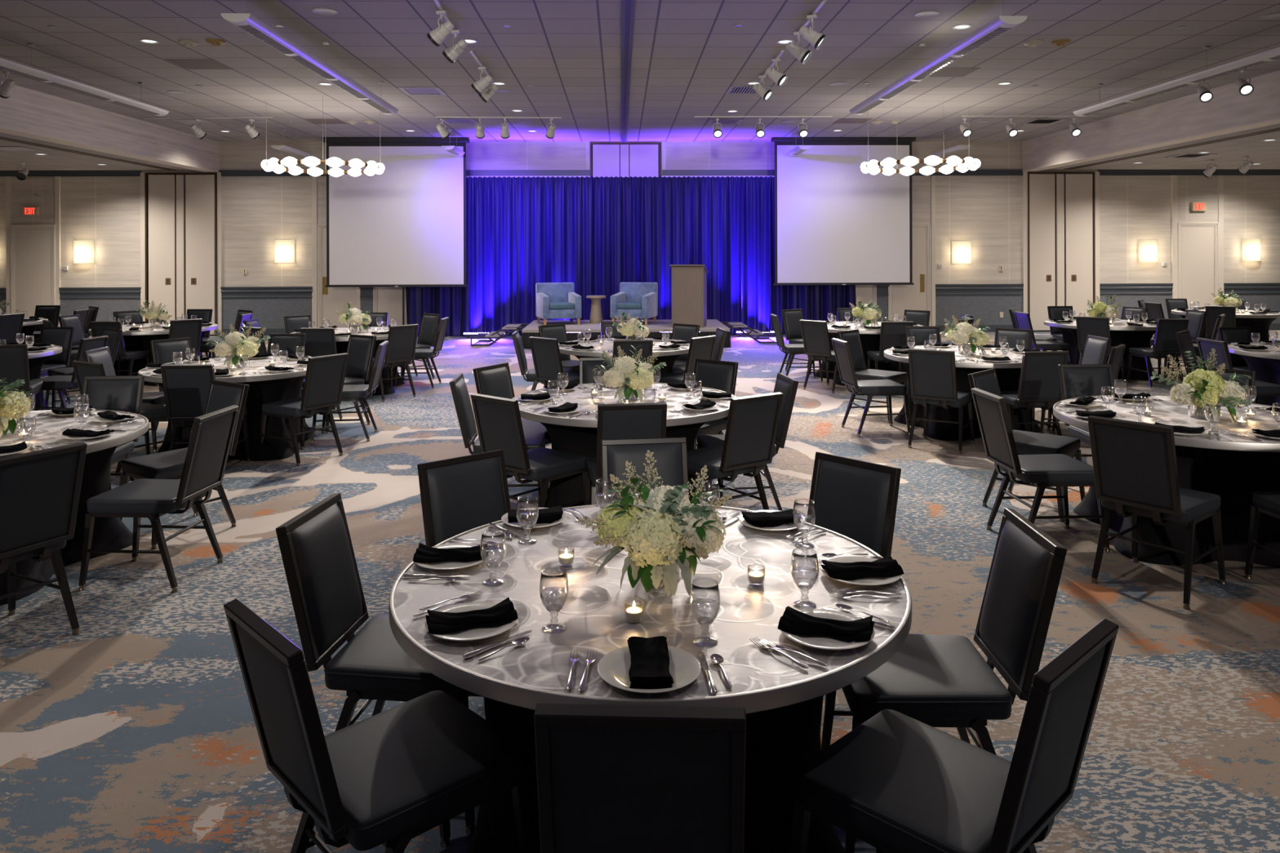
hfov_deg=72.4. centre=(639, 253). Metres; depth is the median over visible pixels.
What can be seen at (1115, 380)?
water goblet
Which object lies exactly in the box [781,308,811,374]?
banquet chair
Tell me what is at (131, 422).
fork
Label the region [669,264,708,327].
lectern
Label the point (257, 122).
ceiling speaker
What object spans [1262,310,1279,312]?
napkin
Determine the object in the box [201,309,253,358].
banquet chair
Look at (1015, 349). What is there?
napkin
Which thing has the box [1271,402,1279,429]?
water goblet
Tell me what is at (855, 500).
banquet chair
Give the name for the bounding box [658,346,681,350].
dinner plate
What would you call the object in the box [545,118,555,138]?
spotlight
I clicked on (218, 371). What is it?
napkin
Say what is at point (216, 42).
smoke detector
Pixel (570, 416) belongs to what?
table knife
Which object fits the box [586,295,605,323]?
pedestal table
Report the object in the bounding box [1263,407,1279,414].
dinner plate
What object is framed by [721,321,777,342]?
steps
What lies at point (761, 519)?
napkin
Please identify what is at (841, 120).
ceiling vent
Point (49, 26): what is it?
sprinkler cover
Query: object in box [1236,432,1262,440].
fork
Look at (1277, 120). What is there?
trim
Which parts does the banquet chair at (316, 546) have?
frame, backrest, leg, leg, seat, seat frame, leg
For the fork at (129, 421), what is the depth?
5.22 m
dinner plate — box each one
[0,447,27,457]
[27,344,54,348]
[27,349,46,352]
[48,408,95,416]
[62,429,114,440]
[90,413,137,422]
[123,328,144,331]
[150,372,161,376]
[183,358,212,363]
[214,371,237,377]
[247,355,271,359]
[264,368,295,373]
[284,355,311,359]
[413,542,490,569]
[424,601,517,641]
[501,507,567,528]
[517,395,552,402]
[542,405,582,414]
[543,386,577,391]
[558,342,579,346]
[571,347,595,351]
[576,338,597,342]
[597,645,701,693]
[613,337,629,340]
[651,338,672,341]
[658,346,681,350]
[667,383,700,390]
[671,342,689,345]
[681,403,719,411]
[699,394,734,399]
[738,510,805,531]
[780,608,875,650]
[820,556,902,586]
[864,328,880,330]
[890,351,908,355]
[891,346,915,350]
[926,344,951,347]
[978,346,1001,349]
[981,358,1009,362]
[1053,321,1071,324]
[1061,399,1102,407]
[1072,412,1118,419]
[1107,395,1149,401]
[1124,324,1144,327]
[1173,431,1204,435]
[1231,342,1257,346]
[1239,347,1267,351]
[1248,429,1279,439]
[1261,341,1279,344]
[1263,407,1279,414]
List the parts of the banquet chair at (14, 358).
panel, frame, seat, leg, leg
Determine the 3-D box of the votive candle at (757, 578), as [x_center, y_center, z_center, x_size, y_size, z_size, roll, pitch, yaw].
[0.356,0.983,2.675,0.053,0.055,0.053,0,0,-14]
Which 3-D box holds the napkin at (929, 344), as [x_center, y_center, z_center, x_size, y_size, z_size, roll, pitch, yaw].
[3.199,0.976,9.360,0.105,0.042,0.207,0,0,-29]
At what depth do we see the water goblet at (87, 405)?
5.02 m
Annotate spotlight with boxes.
[0,71,14,98]
[16,162,28,180]
[190,119,206,139]
[244,119,259,139]
[426,9,454,46]
[436,118,449,138]
[442,29,467,63]
[471,66,492,93]
[475,118,484,138]
[478,76,498,102]
[500,118,510,138]
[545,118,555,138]
[712,118,722,137]
[753,75,773,101]
[755,118,764,137]
[765,57,787,86]
[786,31,811,63]
[798,14,826,49]
[798,118,808,137]
[960,117,972,137]
[1006,117,1017,137]
[1069,117,1081,137]
[1196,80,1213,102]
[1202,160,1217,177]
[1235,68,1253,95]
[1236,155,1253,174]
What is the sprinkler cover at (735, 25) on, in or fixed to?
attached to the ceiling at (570, 51)
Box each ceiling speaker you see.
[167,90,186,93]
[253,120,268,123]
[311,7,337,15]
[495,88,511,93]
[519,120,533,123]
[781,120,795,122]
[829,81,846,85]
[914,9,939,17]
[975,120,990,123]
[1260,12,1279,19]
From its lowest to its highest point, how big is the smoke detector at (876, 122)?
0.058 m
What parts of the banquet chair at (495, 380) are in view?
frame, backrest, seat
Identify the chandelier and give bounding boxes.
[261,95,384,177]
[860,111,980,175]
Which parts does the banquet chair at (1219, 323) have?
leg, seat, frame, panel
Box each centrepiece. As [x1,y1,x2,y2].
[0,297,9,314]
[0,377,33,437]
[136,299,172,327]
[206,322,271,368]
[335,302,371,333]
[577,450,732,596]
[591,345,666,403]
[612,311,649,340]
[849,295,884,326]
[939,314,990,355]
[1086,294,1122,322]
[1150,348,1252,422]
[1211,288,1244,312]
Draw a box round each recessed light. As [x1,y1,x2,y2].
[139,38,159,43]
[318,82,333,85]
[464,38,477,43]
[492,81,506,84]
[511,109,523,111]
[726,110,737,112]
[746,81,759,84]
[777,39,794,44]
[952,23,971,29]
[997,81,1012,84]
[1262,138,1276,141]
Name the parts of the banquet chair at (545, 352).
panel, frame, seat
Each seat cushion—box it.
[549,302,574,309]
[617,301,641,309]
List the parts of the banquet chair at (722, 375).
leg, seat, backrest, frame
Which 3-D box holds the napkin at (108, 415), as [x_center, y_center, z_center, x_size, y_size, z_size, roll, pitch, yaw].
[-3.203,0.992,5.343,0.244,0.043,0.116,0,0,35]
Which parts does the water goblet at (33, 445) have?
stem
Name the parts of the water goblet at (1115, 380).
stem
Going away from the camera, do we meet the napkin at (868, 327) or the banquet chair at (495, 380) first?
the banquet chair at (495, 380)
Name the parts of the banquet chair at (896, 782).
leg, seat frame, seat, leg, frame, panel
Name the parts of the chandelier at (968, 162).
globe, globe, globe, globe, globe, globe, globe, globe, globe, globe, globe, globe, globe, globe, globe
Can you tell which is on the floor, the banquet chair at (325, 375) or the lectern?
the banquet chair at (325, 375)
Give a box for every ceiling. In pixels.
[0,0,1279,142]
[0,132,194,170]
[1046,123,1279,169]
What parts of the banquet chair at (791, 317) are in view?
leg, frame, backrest, seat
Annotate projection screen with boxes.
[323,137,469,287]
[770,137,915,285]
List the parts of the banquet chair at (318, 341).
panel, frame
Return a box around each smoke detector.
[178,40,198,47]
[206,38,225,46]
[346,120,358,124]
[364,120,375,124]
[871,120,883,124]
[888,120,900,124]
[1024,40,1043,47]
[1051,39,1070,46]
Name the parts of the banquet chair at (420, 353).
leg, leg, seat, leg, leg, frame, panel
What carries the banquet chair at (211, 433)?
on the floor
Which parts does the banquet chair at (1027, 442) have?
frame, backrest, leg, leg, seat, seat frame, leg, leg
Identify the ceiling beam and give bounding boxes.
[0,80,219,170]
[1022,70,1279,169]
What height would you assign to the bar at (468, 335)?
0.112 m
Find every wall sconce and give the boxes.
[73,240,93,263]
[274,239,295,262]
[951,240,971,263]
[1137,239,1158,262]
[1241,238,1261,261]
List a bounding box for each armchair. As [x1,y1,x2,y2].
[535,282,581,324]
[610,282,657,324]
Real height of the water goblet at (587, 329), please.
0.154 m
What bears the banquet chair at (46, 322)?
on the floor
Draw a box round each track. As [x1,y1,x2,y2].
[143,116,272,119]
[434,0,457,35]
[435,115,561,118]
[470,50,493,80]
[694,115,832,117]
[759,49,783,80]
[797,0,826,31]
[961,114,1099,116]
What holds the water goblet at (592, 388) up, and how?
on the round table at (575, 435)
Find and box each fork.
[42,441,73,444]
[49,440,78,443]
[99,422,137,426]
[102,421,137,426]
[413,596,477,617]
[418,591,483,610]
[448,541,500,548]
[453,537,504,546]
[562,509,583,522]
[566,648,580,689]
[569,507,591,521]
[577,650,596,690]
[749,636,808,668]
[759,639,828,666]
[782,528,819,540]
[791,530,826,542]
[829,593,898,599]
[832,588,901,595]
[1225,431,1256,439]
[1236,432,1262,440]
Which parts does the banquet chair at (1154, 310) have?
panel, frame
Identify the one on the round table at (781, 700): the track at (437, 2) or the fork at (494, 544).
the fork at (494, 544)
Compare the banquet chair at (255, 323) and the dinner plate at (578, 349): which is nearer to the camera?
the dinner plate at (578, 349)
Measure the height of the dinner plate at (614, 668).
0.020 m
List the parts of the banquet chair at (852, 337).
frame, backrest, seat, seat frame, leg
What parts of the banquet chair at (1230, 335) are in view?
backrest, seat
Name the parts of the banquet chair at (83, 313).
seat, frame, panel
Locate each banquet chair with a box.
[0,313,24,344]
[0,343,44,410]
[0,441,87,635]
[26,335,108,408]
[32,305,61,339]
[33,308,89,368]
[38,326,75,404]
[42,320,77,368]
[44,327,122,407]
[57,314,84,367]
[71,360,178,476]
[78,404,239,593]
[80,375,144,483]
[81,346,168,452]
[84,306,98,337]
[89,321,150,375]
[112,310,142,324]
[119,379,248,549]
[150,337,192,432]
[160,364,250,476]
[168,318,202,355]
[186,309,213,356]
[197,312,253,357]
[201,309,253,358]
[223,599,531,852]
[240,326,305,380]
[243,318,304,381]
[259,352,348,466]
[266,333,306,355]
[275,493,483,835]
[284,314,312,333]
[300,327,341,404]
[301,333,376,433]
[311,340,388,443]
[361,312,388,326]
[364,324,418,401]
[393,316,448,388]
[400,313,439,379]
[417,449,511,546]
[448,373,548,497]
[470,393,591,507]
[472,362,551,496]
[511,330,571,418]
[528,336,579,386]
[533,703,746,852]
[537,323,579,373]
[579,357,617,383]
[584,402,666,505]
[600,320,626,338]
[600,437,688,503]
[612,339,653,364]
[652,335,716,384]
[671,323,699,365]
[672,327,727,373]
[687,391,782,510]
[692,358,738,481]
[694,373,798,511]
[769,313,822,382]
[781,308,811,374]
[790,618,1119,852]
[800,320,839,393]
[806,452,901,557]
[821,507,1066,852]
[831,337,910,436]
[836,307,862,321]
[837,328,907,422]
[866,321,913,383]
[903,309,930,326]
[905,325,941,345]
[907,348,974,453]
[948,313,973,345]
[951,318,973,345]
[968,368,1084,522]
[970,387,1109,551]
[994,327,1032,349]
[1000,351,1068,435]
[1008,307,1057,351]
[1013,311,1071,364]
[1039,343,1125,433]
[1047,306,1073,351]
[1047,334,1111,431]
[1057,364,1115,457]
[1075,315,1124,382]
[1087,415,1226,609]
[1120,306,1146,319]
[1126,318,1189,388]
[1137,299,1155,346]
[1144,302,1198,357]
[1149,309,1206,374]
[1165,298,1188,318]
[1165,314,1225,378]
[1175,329,1198,374]
[1192,365,1255,403]
[1195,337,1279,404]
[1204,305,1235,338]
[1217,326,1253,370]
[1218,299,1245,309]
[1244,491,1279,579]
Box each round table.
[0,344,62,410]
[0,409,148,605]
[19,317,48,344]
[88,322,217,386]
[137,355,315,461]
[289,326,404,395]
[388,503,911,852]
[511,382,737,507]
[558,337,689,374]
[815,320,924,385]
[884,345,1044,440]
[1044,318,1158,380]
[1053,395,1279,568]
[1171,308,1279,355]
[1227,342,1279,407]
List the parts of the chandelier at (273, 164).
globe, globe, globe, globe, globe, globe, globe, globe, globe, globe, globe, globe, globe, globe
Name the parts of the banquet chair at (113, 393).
backrest, frame, seat frame, seat, leg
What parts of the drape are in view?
panel, panel, panel, panel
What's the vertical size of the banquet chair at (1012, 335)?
0.898 m
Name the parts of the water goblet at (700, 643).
stem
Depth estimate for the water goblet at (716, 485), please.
3.26 m
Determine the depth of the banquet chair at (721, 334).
9.63 m
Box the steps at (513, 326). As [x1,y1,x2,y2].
[470,323,527,346]
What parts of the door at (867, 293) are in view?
casing, casing, casing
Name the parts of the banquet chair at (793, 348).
panel, frame, leg, leg, seat, leg, leg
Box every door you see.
[10,224,55,317]
[144,172,217,336]
[317,223,360,328]
[373,286,407,325]
[855,284,876,319]
[887,222,930,326]
[1027,171,1095,331]
[1177,222,1219,308]
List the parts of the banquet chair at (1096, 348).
leg, backrest, frame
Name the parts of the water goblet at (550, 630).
stem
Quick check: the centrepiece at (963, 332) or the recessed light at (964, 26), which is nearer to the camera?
the centrepiece at (963, 332)
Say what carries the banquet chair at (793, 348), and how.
on the floor
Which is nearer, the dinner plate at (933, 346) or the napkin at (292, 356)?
the napkin at (292, 356)
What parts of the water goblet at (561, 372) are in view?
stem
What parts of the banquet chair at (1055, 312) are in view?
seat, frame, backrest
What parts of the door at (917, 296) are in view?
push plate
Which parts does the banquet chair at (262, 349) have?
panel, frame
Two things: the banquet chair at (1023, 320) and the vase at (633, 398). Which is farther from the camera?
the banquet chair at (1023, 320)
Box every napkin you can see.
[0,441,26,453]
[1,341,29,344]
[23,318,40,320]
[27,346,48,351]
[31,342,50,346]
[51,405,93,414]
[62,428,115,437]
[97,410,134,420]
[125,321,146,324]
[128,327,138,330]
[145,362,177,367]
[152,368,161,373]
[186,355,211,361]
[214,368,228,375]
[249,353,272,357]
[264,365,294,371]
[286,353,309,359]
[297,360,307,364]
[319,325,337,328]
[334,333,351,336]
[371,331,388,334]
[413,542,488,563]
[425,597,518,634]
[507,505,563,523]
[520,392,551,399]
[542,382,577,389]
[547,402,577,413]
[559,341,578,345]
[571,344,594,349]
[576,336,597,341]
[613,335,631,338]
[626,635,673,689]
[651,335,671,339]
[658,343,679,348]
[666,381,701,388]
[670,340,690,343]
[682,399,716,409]
[702,391,731,398]
[741,508,801,527]
[777,606,874,641]
[820,555,903,581]
[831,324,850,328]
[863,325,880,328]
[892,350,908,354]
[893,344,915,349]
[928,342,950,346]
[976,344,1001,347]
[981,355,1010,360]
[1012,348,1040,352]
[1048,317,1065,319]
[1053,320,1072,322]
[1069,395,1097,405]
[1075,409,1116,417]
[1107,392,1151,399]
[1127,322,1143,325]
[1135,319,1154,321]
[1153,422,1204,433]
[1236,340,1250,345]
[1238,345,1267,349]
[1248,311,1267,314]
[1251,429,1279,438]
[1252,308,1271,311]
[1260,339,1279,343]
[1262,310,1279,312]
[1265,406,1279,412]
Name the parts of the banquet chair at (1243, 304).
backrest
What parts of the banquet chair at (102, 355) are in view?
frame, backrest, seat, leg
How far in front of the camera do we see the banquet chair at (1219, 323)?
11.76 m
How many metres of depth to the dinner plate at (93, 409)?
5.50 m
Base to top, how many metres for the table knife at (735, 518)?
0.009 m
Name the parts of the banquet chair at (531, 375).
frame, backrest, leg, seat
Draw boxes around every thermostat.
[242,268,247,274]
[999,265,1003,271]
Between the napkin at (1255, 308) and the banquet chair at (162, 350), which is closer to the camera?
the banquet chair at (162, 350)
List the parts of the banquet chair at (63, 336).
seat, backrest, frame, leg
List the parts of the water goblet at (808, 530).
stem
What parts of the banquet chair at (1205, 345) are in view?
panel, frame, leg, seat, seat frame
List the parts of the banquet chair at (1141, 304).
frame, backrest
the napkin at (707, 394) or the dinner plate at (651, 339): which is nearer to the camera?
the napkin at (707, 394)
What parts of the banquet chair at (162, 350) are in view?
seat, frame, backrest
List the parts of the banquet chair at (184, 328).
panel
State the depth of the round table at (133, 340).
11.79 m
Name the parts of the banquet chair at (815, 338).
leg, panel, frame, seat, leg, leg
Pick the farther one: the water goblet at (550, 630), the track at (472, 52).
the track at (472, 52)
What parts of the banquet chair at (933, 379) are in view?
leg, leg, panel, frame, seat, seat frame, leg, leg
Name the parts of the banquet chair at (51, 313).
seat, backrest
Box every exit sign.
[22,206,39,215]
[1191,202,1206,210]
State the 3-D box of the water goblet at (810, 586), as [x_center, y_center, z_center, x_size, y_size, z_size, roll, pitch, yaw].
[0.473,0.933,2.512,0.080,0.154,0.080,0,0,-3]
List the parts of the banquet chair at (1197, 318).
leg, seat, backrest, frame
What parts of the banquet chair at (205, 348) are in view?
seat, frame, panel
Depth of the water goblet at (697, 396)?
5.85 m
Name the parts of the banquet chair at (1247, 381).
backrest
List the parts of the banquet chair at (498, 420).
panel, frame, leg, seat, seat frame, leg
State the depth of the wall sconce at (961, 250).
19.09 m
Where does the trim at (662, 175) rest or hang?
attached to the wall
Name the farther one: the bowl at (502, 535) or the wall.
the wall
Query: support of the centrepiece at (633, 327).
on the round table at (669, 357)
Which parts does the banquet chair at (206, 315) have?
backrest, frame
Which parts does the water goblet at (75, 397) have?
stem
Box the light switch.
[62,266,67,270]
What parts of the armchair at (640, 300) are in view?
armrest, seat, backrest, armrest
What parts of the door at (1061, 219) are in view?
panel, pull plate, panel, pull plate, panel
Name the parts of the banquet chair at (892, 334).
leg, leg, seat, seat frame, panel, frame, leg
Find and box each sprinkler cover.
[47,25,57,28]
[275,24,284,27]
[502,24,511,27]
[733,24,742,27]
[1177,25,1186,28]
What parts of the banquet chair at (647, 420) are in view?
leg, seat, leg, panel, frame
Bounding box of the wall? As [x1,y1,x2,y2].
[0,142,1279,328]
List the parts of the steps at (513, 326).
frame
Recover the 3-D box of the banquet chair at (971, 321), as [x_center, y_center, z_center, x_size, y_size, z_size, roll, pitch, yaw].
[3.934,1.284,11.340,0.468,0.898,0.645,0,0,-43]
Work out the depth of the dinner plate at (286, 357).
8.38 m
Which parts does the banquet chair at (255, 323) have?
frame, backrest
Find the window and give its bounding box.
[590,142,662,177]
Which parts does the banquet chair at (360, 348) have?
leg, seat, leg, backrest, frame, leg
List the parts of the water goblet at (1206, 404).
stem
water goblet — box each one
[17,416,36,447]
[23,393,35,420]
[73,394,88,421]
[73,403,89,430]
[172,351,182,364]
[185,347,195,364]
[238,355,248,373]
[270,343,279,360]
[278,350,288,367]
[295,346,304,359]
[480,528,506,586]
[515,495,538,545]
[539,567,568,633]
[547,380,559,404]
[557,372,568,395]
[584,328,591,343]
[591,386,603,413]
[593,368,604,390]
[594,478,615,521]
[597,334,604,350]
[643,387,655,402]
[651,368,660,390]
[684,373,695,395]
[689,577,720,647]
[690,380,702,403]
[698,480,719,510]
[790,547,818,609]
[792,498,816,549]
[906,336,915,347]
[928,333,937,349]
[962,342,971,359]
[1016,339,1025,355]
[1100,386,1115,410]
[1113,379,1127,404]
[1132,395,1147,422]
[1204,403,1221,432]
[1242,385,1256,411]
[1250,332,1260,346]
[1268,331,1277,346]
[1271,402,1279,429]
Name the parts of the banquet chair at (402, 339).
leg, seat frame, leg, seat, frame, panel, leg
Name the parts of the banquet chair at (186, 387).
leg, panel, frame, seat, leg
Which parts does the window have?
panel, panel, panel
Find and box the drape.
[402,176,856,336]
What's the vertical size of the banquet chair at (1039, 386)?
0.898 m
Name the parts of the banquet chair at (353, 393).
leg, leg, seat frame, seat, leg, leg, backrest, frame, panel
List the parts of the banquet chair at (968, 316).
frame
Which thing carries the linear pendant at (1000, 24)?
hanging from the ceiling at (570, 51)
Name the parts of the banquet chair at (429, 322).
leg, seat, backrest, frame, leg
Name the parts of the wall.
wainscot panel, chair rail, chair rail, wainscot panel, chair rail, wainscot panel, chair rail, wainscot panel, wainscot panel, chair rail, wainscot panel, chair rail, wainscot panel, chair rail, chair rail, wainscot panel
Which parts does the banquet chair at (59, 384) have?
seat, leg, seat frame, leg, frame, panel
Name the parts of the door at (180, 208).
panel, pull plate, panel, pull plate, panel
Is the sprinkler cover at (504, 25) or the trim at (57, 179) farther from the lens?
the trim at (57, 179)
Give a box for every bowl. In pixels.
[17,416,36,437]
[24,393,35,410]
[73,394,88,413]
[480,528,506,568]
[515,495,538,529]
[539,567,568,612]
[591,386,603,404]
[593,368,604,383]
[594,478,615,508]
[684,373,695,388]
[689,577,720,625]
[790,547,818,590]
[792,498,816,533]
[1204,403,1221,423]
[1242,385,1256,403]
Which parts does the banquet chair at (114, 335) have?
leg, seat, backrest, frame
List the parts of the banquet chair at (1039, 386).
leg, seat, seat frame, leg, frame, panel, leg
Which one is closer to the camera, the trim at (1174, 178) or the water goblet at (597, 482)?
the water goblet at (597, 482)
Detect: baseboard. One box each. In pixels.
[222,328,285,335]
[935,324,1013,332]
[1269,323,1279,330]
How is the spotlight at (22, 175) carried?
hanging from the ceiling at (55, 159)
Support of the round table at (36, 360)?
on the floor
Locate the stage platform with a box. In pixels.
[521,319,731,348]
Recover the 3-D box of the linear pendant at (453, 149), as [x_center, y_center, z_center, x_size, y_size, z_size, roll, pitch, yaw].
[-3.726,-2.215,17.470,0.256,0.413,1.124,0,0,-1]
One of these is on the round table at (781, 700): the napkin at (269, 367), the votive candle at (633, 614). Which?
the votive candle at (633, 614)
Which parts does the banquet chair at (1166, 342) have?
leg, leg, seat frame, seat, leg, panel, frame, leg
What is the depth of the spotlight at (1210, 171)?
17.30 m
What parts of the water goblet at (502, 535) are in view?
stem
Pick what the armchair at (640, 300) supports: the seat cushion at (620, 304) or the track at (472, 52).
the seat cushion at (620, 304)
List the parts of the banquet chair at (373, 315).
backrest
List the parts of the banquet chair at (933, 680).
leg, leg, seat frame, seat, leg, leg, backrest, frame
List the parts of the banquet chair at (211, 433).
leg, seat frame, leg, seat, leg, frame, leg, panel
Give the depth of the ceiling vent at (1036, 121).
16.22 m
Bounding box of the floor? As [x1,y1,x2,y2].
[0,330,1279,852]
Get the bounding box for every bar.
[462,332,502,337]
[735,331,774,337]
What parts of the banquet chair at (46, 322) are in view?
frame, leg, seat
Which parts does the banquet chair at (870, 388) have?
panel, frame, leg, leg, seat, seat frame, leg, leg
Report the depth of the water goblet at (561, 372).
6.27 m
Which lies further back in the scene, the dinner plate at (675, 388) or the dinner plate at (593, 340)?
the dinner plate at (593, 340)
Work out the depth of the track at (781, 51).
11.06 m
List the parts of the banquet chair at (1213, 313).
panel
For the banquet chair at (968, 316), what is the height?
0.898 m
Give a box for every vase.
[230,355,244,367]
[348,323,359,333]
[619,382,639,400]
[640,548,679,585]
[958,342,973,354]
[1187,403,1208,419]
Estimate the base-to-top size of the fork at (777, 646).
0.011 m
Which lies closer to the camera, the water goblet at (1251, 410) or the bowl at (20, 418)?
the bowl at (20, 418)
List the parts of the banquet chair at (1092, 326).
leg, panel, frame, seat, leg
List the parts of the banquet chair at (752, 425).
leg, seat frame, leg, seat, frame, panel, leg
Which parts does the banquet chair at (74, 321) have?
frame, backrest, seat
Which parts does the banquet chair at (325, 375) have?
leg, leg, seat frame, seat, leg, frame, panel, leg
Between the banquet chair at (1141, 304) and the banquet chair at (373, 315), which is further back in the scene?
the banquet chair at (1141, 304)
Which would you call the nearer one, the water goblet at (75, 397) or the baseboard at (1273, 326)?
the water goblet at (75, 397)
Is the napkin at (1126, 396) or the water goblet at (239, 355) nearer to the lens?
the napkin at (1126, 396)
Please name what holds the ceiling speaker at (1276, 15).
attached to the ceiling at (570, 51)
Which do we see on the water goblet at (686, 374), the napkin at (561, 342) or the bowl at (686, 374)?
the bowl at (686, 374)
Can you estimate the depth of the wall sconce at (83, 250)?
18.66 m
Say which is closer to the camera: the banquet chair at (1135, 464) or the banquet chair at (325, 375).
the banquet chair at (1135, 464)
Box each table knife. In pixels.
[402,573,471,577]
[462,630,532,658]
[488,523,524,537]
[518,402,548,404]
[568,411,588,417]
[698,651,717,695]
[724,509,751,524]
[817,555,882,559]
[822,607,895,629]
[1057,405,1090,408]
[1096,395,1118,401]
[1206,432,1211,439]
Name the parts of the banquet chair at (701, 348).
seat, frame, panel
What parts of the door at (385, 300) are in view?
casing, casing, casing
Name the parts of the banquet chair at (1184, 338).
frame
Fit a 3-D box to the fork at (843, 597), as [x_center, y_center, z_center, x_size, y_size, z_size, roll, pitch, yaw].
[0.654,1.003,2.555,0.198,0.011,0.025,0,0,4]
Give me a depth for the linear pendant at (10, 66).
10.73 m
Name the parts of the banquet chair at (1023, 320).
panel, frame, seat, seat frame, leg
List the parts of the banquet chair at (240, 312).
seat, backrest, frame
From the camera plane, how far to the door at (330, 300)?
18.86 m
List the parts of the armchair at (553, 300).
armrest, backrest, seat, armrest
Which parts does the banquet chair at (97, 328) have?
panel, frame, leg, leg, seat frame, seat, leg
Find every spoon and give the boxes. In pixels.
[408,577,460,581]
[477,637,529,661]
[488,527,515,537]
[710,653,732,688]
[720,511,740,520]
[821,553,868,557]
[835,604,889,622]
[1213,433,1219,439]
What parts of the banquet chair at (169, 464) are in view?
leg, seat frame, leg, seat, leg, backrest, leg, frame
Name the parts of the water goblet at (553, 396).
stem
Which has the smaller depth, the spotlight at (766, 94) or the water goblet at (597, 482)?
the water goblet at (597, 482)
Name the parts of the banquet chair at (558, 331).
frame, backrest, seat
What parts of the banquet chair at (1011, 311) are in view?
frame, backrest, seat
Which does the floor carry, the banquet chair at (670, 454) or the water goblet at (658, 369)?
the banquet chair at (670, 454)
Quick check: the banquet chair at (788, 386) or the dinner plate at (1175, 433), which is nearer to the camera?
the dinner plate at (1175, 433)
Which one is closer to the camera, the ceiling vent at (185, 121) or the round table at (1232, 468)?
the round table at (1232, 468)
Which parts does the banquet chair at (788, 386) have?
seat, leg, backrest, frame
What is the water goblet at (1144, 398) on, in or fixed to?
on the round table at (1232, 468)
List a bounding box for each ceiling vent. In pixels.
[0,146,44,151]
[164,58,233,69]
[168,118,218,124]
[303,118,347,124]
[397,86,447,95]
[443,118,478,124]
[706,118,743,124]
[724,85,771,93]
[832,118,872,123]
[928,67,980,76]
[1020,118,1067,124]
[1164,153,1217,157]
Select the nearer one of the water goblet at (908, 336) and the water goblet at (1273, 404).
the water goblet at (1273, 404)
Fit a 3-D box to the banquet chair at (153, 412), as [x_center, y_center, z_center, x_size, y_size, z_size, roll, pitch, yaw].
[-4.216,1.308,7.181,0.468,0.898,0.645,0,0,30]
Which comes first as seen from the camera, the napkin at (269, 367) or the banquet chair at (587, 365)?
the banquet chair at (587, 365)
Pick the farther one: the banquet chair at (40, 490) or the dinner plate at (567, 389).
the dinner plate at (567, 389)
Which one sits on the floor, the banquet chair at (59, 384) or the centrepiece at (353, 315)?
the banquet chair at (59, 384)
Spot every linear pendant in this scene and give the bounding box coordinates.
[0,42,168,115]
[221,0,398,114]
[271,129,310,157]
[441,129,464,155]
[787,134,811,155]
[848,0,1027,115]
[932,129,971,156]
[1072,45,1279,116]
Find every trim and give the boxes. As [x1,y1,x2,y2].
[0,125,218,172]
[0,136,176,170]
[0,169,141,176]
[5,176,11,314]
[54,176,60,326]
[140,172,145,321]
[217,172,222,336]
[218,169,326,176]
[311,176,317,328]
[466,169,590,176]
[466,175,590,177]
[585,141,590,169]
[620,0,635,142]
[661,141,666,175]
[662,169,774,175]
[662,175,774,177]
[911,169,1022,175]
[930,175,935,326]
[1022,116,1279,171]
[1022,171,1027,312]
[1062,128,1279,169]
[1094,171,1099,302]
[1097,168,1279,175]
[1171,175,1177,298]
[1217,175,1223,294]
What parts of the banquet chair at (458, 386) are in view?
frame, backrest, seat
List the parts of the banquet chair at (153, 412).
panel, frame, leg, leg, seat, seat frame, leg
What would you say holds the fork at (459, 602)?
on the round table at (781, 700)
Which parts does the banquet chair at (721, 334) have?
seat, backrest, frame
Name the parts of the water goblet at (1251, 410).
stem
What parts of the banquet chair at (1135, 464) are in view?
leg, panel, frame, leg, seat, seat frame, leg, leg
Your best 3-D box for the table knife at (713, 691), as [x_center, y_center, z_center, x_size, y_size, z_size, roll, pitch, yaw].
[0.161,1.005,2.103,0.017,0.009,0.218,0,0,-4]
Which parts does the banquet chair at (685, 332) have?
seat, backrest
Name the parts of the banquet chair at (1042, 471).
panel, frame, leg, leg, seat, seat frame, leg, leg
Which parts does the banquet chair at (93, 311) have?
backrest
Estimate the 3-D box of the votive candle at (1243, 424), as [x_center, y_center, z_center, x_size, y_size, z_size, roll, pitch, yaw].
[3.482,0.974,5.060,0.053,0.055,0.053,0,0,-6]
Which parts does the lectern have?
panel, panel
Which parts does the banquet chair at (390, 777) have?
panel, frame, leg, leg, seat, leg, seat frame, leg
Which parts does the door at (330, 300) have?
push plate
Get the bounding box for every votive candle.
[17,428,29,439]
[230,364,236,371]
[558,546,574,567]
[590,389,598,397]
[624,598,643,623]
[657,393,666,401]
[747,564,764,586]
[1142,406,1151,416]
[1235,416,1247,426]
[1244,408,1255,418]
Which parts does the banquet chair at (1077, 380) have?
seat, seat frame, frame, backrest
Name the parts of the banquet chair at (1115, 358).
leg, frame, panel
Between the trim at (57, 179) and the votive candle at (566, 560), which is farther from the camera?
the trim at (57, 179)
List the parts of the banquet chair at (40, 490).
leg, seat, panel, frame, leg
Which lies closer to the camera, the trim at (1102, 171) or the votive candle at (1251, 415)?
the votive candle at (1251, 415)
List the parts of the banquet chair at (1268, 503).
leg, seat, seat frame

